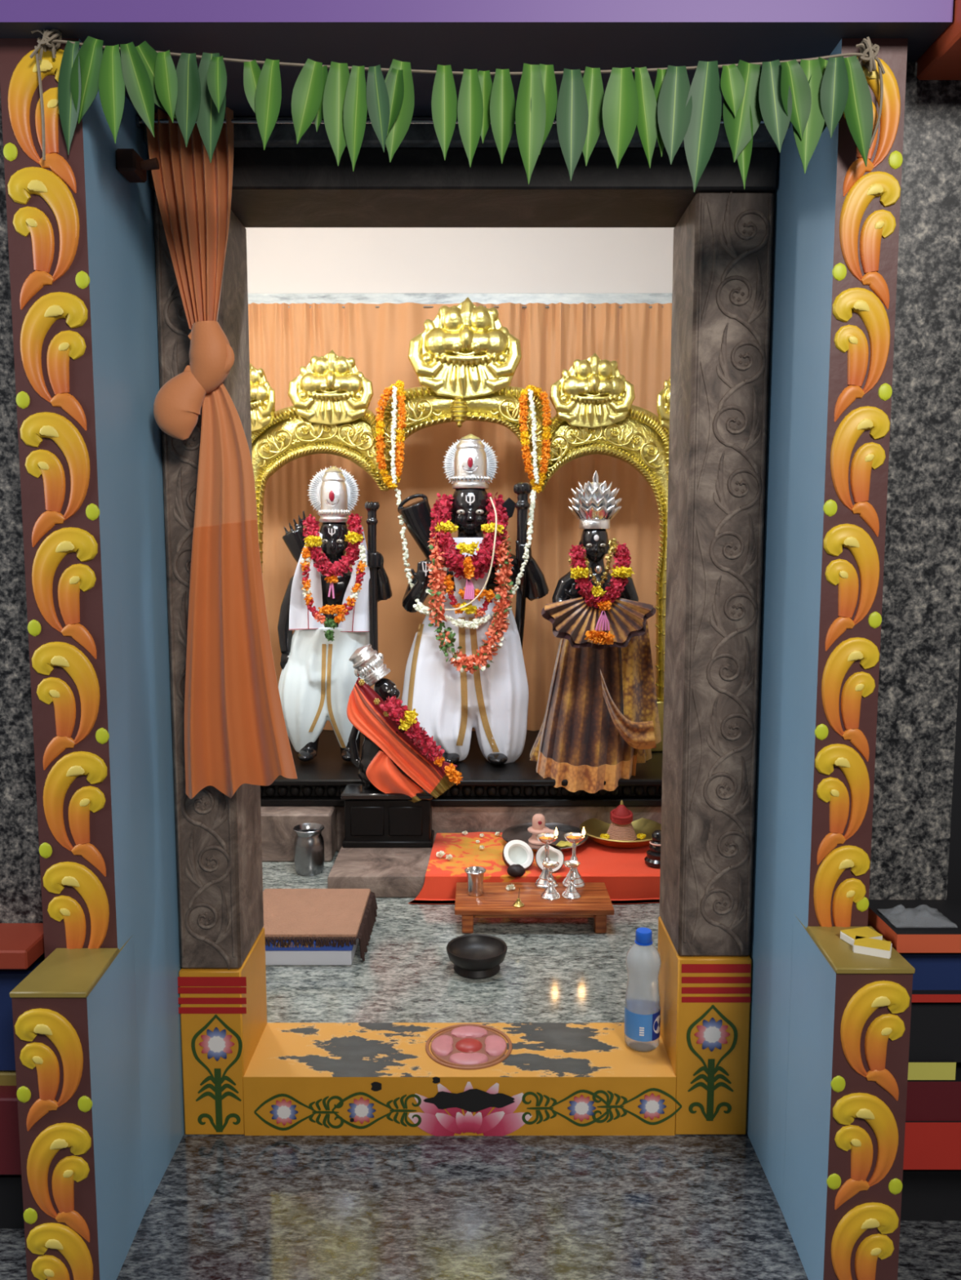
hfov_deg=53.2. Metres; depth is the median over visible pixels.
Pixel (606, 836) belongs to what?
flower
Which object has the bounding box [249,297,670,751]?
arch frame
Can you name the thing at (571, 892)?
oil lamp
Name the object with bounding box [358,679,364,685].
flower
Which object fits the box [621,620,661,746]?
drape
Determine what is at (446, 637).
flower
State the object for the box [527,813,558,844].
idol
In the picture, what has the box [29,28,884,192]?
leaf garland
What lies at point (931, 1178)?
shelf
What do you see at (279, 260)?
wall
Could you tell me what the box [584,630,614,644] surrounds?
flower
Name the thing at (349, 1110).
flower
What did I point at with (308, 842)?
steel pot
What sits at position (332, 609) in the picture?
flower
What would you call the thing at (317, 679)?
statue
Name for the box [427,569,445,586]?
flower
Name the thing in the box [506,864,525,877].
fruit
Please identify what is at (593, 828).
brass plate
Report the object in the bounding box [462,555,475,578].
flower
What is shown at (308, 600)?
flower
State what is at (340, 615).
flower
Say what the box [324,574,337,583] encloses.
flower
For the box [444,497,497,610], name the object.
thread
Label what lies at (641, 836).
flower
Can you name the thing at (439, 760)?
flower
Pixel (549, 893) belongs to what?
oil lamp
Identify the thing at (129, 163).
peg
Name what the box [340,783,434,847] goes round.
pedestal
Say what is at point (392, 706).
garland
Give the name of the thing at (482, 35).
lintel beam
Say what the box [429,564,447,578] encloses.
flower
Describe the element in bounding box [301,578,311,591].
flower
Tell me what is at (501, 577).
flower
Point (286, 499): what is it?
curtain
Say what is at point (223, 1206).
floor
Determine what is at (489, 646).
flower
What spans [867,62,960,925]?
wall
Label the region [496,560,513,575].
flower
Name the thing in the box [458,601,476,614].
flower
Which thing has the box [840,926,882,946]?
matchbox
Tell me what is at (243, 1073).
door frame
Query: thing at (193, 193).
drape
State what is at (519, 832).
steel plate
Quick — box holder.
[512,888,524,907]
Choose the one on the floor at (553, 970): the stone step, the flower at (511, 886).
the stone step
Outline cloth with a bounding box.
[408,831,660,904]
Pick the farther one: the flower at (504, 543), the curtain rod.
the flower at (504, 543)
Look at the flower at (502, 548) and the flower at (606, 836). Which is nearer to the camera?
the flower at (606, 836)
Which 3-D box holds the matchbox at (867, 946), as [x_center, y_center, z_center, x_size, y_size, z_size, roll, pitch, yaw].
[0.615,0.482,1.507,0.055,0.014,0.036,3,7,26]
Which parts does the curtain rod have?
rod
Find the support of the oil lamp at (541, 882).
on the table
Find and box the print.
[639,1026,644,1035]
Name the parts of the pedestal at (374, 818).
panel, panel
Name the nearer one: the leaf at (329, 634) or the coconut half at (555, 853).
the coconut half at (555, 853)
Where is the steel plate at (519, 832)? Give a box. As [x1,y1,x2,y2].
[501,822,588,852]
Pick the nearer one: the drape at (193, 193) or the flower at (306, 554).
the drape at (193, 193)
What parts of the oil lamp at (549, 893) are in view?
stem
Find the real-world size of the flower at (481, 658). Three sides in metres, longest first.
0.067 x 0.067 x 0.064 m
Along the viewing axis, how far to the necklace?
3.24 m
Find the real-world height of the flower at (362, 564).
0.052 m
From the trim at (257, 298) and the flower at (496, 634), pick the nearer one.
the flower at (496, 634)
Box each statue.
[277,466,391,761]
[346,644,454,802]
[397,434,549,764]
[529,471,661,793]
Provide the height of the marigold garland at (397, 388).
0.403 m
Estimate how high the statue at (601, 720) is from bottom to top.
1.099 m
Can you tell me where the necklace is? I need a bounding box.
[568,537,618,587]
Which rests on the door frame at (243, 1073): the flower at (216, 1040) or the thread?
the flower at (216, 1040)
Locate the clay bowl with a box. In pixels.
[446,933,506,979]
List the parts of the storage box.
box lid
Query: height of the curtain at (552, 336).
0.463 m
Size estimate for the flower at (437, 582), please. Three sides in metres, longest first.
0.067 x 0.066 x 0.066 m
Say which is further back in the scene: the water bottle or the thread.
the thread
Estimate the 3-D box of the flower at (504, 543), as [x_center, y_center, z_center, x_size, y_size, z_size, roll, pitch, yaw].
[0.078,-0.353,3.392,0.067,0.066,0.066,18,38,-1]
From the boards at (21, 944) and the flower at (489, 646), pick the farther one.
the flower at (489, 646)
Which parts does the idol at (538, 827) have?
spout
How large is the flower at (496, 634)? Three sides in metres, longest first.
0.070 x 0.064 x 0.063 m
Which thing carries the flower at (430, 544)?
on the garland at (471, 663)
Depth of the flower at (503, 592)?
3.35 m
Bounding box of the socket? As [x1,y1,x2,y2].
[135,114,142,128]
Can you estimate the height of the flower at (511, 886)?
0.018 m
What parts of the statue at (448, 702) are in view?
crown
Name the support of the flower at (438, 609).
on the garland at (471, 663)
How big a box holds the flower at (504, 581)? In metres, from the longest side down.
0.067 x 0.066 x 0.066 m
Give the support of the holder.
on the table
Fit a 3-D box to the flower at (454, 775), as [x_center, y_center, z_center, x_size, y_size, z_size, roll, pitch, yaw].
[-0.086,0.433,3.091,0.055,0.073,0.045,-3,7,-28]
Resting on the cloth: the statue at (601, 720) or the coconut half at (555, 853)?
the coconut half at (555, 853)
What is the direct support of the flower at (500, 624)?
on the garland at (471, 663)
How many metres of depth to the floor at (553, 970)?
2.42 m
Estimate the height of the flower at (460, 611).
0.043 m
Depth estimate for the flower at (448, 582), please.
3.36 m
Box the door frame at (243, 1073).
[143,116,777,1136]
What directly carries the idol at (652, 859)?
on the cloth
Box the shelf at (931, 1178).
[867,899,960,1220]
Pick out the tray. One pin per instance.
(847, 936)
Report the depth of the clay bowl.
2.46 m
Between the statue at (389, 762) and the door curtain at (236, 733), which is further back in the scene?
the statue at (389, 762)
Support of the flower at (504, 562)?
on the garland at (471, 663)
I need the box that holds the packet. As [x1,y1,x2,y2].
[877,904,957,928]
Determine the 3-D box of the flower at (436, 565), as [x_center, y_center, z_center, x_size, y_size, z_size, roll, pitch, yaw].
[-0.158,-0.267,3.354,0.066,0.066,0.067,9,-13,-18]
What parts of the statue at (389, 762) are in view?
crown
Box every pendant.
[449,395,468,427]
[595,565,601,573]
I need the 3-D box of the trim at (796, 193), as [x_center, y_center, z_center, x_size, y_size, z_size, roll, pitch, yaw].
[0.594,0.037,1.847,0.092,1.972,0.425,0,6,0]
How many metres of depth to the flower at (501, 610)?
3.35 m
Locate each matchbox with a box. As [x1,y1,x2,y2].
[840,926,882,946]
[852,935,892,958]
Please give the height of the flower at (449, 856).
0.018 m
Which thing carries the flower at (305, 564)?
on the flower garland at (343, 610)
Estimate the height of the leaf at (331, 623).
0.042 m
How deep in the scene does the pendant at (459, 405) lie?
3.56 m
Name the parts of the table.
leg, leg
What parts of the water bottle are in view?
label panel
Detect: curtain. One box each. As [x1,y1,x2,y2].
[146,106,297,799]
[248,302,458,417]
[262,420,533,706]
[472,302,671,417]
[522,454,660,730]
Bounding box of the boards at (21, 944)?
[0,923,44,1228]
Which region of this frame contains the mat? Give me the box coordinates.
[262,888,377,960]
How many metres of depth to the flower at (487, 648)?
3.37 m
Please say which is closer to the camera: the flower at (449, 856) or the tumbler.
the tumbler
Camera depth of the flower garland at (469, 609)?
3.36 m
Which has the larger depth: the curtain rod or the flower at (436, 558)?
the flower at (436, 558)
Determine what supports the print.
attached to the water bottle
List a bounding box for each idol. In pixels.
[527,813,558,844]
[644,830,661,867]
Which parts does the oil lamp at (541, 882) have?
stem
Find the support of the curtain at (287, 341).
hanging from the wall at (279, 260)
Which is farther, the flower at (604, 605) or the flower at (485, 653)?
the flower at (485, 653)
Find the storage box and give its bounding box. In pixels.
[265,937,359,964]
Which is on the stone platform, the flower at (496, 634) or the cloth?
the cloth
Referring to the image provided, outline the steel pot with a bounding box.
[293,822,324,876]
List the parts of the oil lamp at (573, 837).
stem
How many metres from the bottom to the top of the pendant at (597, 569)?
0.028 m
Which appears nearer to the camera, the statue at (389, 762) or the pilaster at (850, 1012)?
the pilaster at (850, 1012)
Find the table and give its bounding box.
[454,882,613,933]
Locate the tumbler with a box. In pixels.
[464,866,485,896]
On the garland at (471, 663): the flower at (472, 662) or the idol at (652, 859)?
the flower at (472, 662)
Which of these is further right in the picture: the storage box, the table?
the table
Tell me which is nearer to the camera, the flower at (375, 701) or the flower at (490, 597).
the flower at (375, 701)
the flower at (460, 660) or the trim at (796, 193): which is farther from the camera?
the flower at (460, 660)
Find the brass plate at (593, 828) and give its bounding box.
[579,817,661,848]
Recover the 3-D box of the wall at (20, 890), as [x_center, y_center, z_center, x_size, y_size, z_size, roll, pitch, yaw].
[-1.661,0.037,1.842,1.879,1.972,0.415,0,6,0]
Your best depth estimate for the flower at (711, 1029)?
1.95 m
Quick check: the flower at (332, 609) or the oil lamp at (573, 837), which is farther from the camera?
the flower at (332, 609)
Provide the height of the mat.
0.079 m
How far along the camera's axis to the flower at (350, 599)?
3.37 m
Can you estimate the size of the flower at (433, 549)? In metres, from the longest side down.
0.067 x 0.066 x 0.060 m
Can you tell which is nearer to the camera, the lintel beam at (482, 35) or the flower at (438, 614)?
the lintel beam at (482, 35)
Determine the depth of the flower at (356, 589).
3.36 m
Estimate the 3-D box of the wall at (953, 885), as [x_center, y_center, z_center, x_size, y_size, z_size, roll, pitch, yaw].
[1.621,0.027,1.933,1.959,1.972,0.232,0,6,0]
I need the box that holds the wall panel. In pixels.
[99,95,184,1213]
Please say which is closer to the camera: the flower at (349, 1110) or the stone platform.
the flower at (349, 1110)
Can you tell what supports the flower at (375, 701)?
on the statue at (389, 762)
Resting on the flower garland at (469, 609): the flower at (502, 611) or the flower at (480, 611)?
the flower at (480, 611)
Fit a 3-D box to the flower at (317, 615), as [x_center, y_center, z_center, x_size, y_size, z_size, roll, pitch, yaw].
[-0.565,-0.076,3.380,0.058,0.049,0.035,0,6,0]
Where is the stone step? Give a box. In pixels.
[260,806,661,862]
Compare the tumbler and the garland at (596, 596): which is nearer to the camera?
the tumbler
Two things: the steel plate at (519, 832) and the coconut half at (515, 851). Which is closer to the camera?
the coconut half at (515, 851)
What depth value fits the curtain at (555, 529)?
4.06 m
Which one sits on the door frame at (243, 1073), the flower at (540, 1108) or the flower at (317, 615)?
the flower at (540, 1108)
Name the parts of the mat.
tinsel trim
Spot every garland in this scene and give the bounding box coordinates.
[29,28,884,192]
[299,545,367,641]
[302,513,364,598]
[374,380,406,489]
[379,695,462,785]
[394,488,536,629]
[425,515,513,674]
[429,491,508,601]
[443,573,495,617]
[518,384,551,493]
[568,541,635,644]
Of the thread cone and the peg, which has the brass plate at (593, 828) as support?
the thread cone
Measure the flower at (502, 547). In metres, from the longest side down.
0.070 x 0.064 x 0.063 m
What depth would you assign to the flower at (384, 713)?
3.11 m
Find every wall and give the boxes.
[0,89,44,958]
[244,227,674,293]
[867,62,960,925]
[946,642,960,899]
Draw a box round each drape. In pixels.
[146,106,233,329]
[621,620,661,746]
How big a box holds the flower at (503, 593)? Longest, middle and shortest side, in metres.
0.066 x 0.063 x 0.063 m
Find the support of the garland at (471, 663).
hanging from the statue at (448, 702)
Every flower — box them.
[191,1014,242,1132]
[253,1093,343,1130]
[299,560,310,571]
[301,546,311,561]
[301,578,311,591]
[303,592,314,605]
[311,611,325,625]
[318,604,348,614]
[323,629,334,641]
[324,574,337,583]
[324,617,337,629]
[331,1092,421,1128]
[333,612,345,624]
[346,595,355,606]
[351,583,361,593]
[355,560,367,573]
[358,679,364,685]
[373,698,380,704]
[382,711,388,716]
[425,555,444,571]
[426,576,447,592]
[426,601,444,619]
[427,533,439,546]
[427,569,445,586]
[427,586,446,604]
[428,594,447,608]
[428,609,447,626]
[429,538,440,553]
[429,545,444,563]
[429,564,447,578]
[433,755,444,767]
[435,630,453,647]
[435,850,445,857]
[443,573,454,594]
[444,763,462,785]
[445,853,452,859]
[449,650,468,667]
[452,603,463,615]
[453,655,470,671]
[457,586,491,601]
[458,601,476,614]
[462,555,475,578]
[465,654,479,674]
[470,652,488,670]
[474,607,485,617]
[475,646,493,665]
[480,642,497,660]
[482,635,499,652]
[484,589,495,602]
[484,627,503,644]
[488,620,507,635]
[490,615,510,631]
[492,604,509,622]
[493,568,512,583]
[493,575,511,588]
[493,581,511,597]
[493,589,513,606]
[493,598,510,616]
[494,541,511,558]
[494,550,513,568]
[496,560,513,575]
[497,538,510,551]
[501,531,511,546]
[506,884,515,889]
[521,1089,611,1126]
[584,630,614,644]
[591,1088,681,1124]
[596,600,611,613]
[600,833,609,839]
[636,833,645,839]
[686,1004,737,1120]
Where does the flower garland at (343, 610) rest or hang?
hanging from the statue at (317, 679)
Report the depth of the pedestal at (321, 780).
3.35 m
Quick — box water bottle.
[624,927,661,1052]
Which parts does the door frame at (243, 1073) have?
lintel moulding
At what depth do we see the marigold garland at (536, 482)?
3.55 m
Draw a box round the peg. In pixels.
[115,148,159,182]
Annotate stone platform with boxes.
[327,834,435,897]
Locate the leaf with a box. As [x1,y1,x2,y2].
[555,840,578,847]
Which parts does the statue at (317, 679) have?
crown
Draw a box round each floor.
[0,1132,960,1279]
[262,850,659,1022]
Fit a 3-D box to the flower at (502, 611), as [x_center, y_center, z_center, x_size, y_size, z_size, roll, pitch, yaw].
[0.073,-0.093,3.361,0.063,0.070,0.064,49,-12,-30]
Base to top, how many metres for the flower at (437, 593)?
0.067 m
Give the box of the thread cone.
[606,800,636,840]
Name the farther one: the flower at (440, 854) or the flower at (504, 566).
the flower at (504, 566)
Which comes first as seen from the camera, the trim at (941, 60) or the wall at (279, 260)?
the trim at (941, 60)
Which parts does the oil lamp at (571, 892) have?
stem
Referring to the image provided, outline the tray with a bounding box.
[840,931,853,946]
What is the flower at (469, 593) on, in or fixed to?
on the garland at (469, 566)
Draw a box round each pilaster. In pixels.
[0,38,144,1279]
[782,38,915,1279]
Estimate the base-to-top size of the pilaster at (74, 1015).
2.014 m
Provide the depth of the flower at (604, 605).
3.17 m
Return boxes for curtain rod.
[135,114,790,128]
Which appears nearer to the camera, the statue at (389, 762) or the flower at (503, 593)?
the statue at (389, 762)
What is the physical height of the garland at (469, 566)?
0.386 m
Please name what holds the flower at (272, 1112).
on the door frame at (243, 1073)
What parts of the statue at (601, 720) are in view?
crown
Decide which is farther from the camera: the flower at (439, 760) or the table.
the flower at (439, 760)
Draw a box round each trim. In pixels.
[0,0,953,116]
[247,293,671,304]
[746,122,822,1212]
[915,0,960,79]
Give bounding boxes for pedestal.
[260,729,662,806]
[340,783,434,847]
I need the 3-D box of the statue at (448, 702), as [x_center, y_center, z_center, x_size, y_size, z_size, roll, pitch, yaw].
[-0.027,-0.140,3.524,0.552,1.214,0.289,0,6,-3]
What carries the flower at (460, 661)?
on the garland at (471, 663)
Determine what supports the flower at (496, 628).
on the garland at (471, 663)
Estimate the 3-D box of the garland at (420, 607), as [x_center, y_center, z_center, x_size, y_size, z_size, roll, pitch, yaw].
[-0.056,-0.302,3.478,0.532,0.503,0.297,0,6,0]
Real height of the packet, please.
0.020 m
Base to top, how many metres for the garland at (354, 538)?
0.299 m
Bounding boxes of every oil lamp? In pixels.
[534,827,558,889]
[540,860,559,900]
[561,827,585,888]
[561,860,581,899]

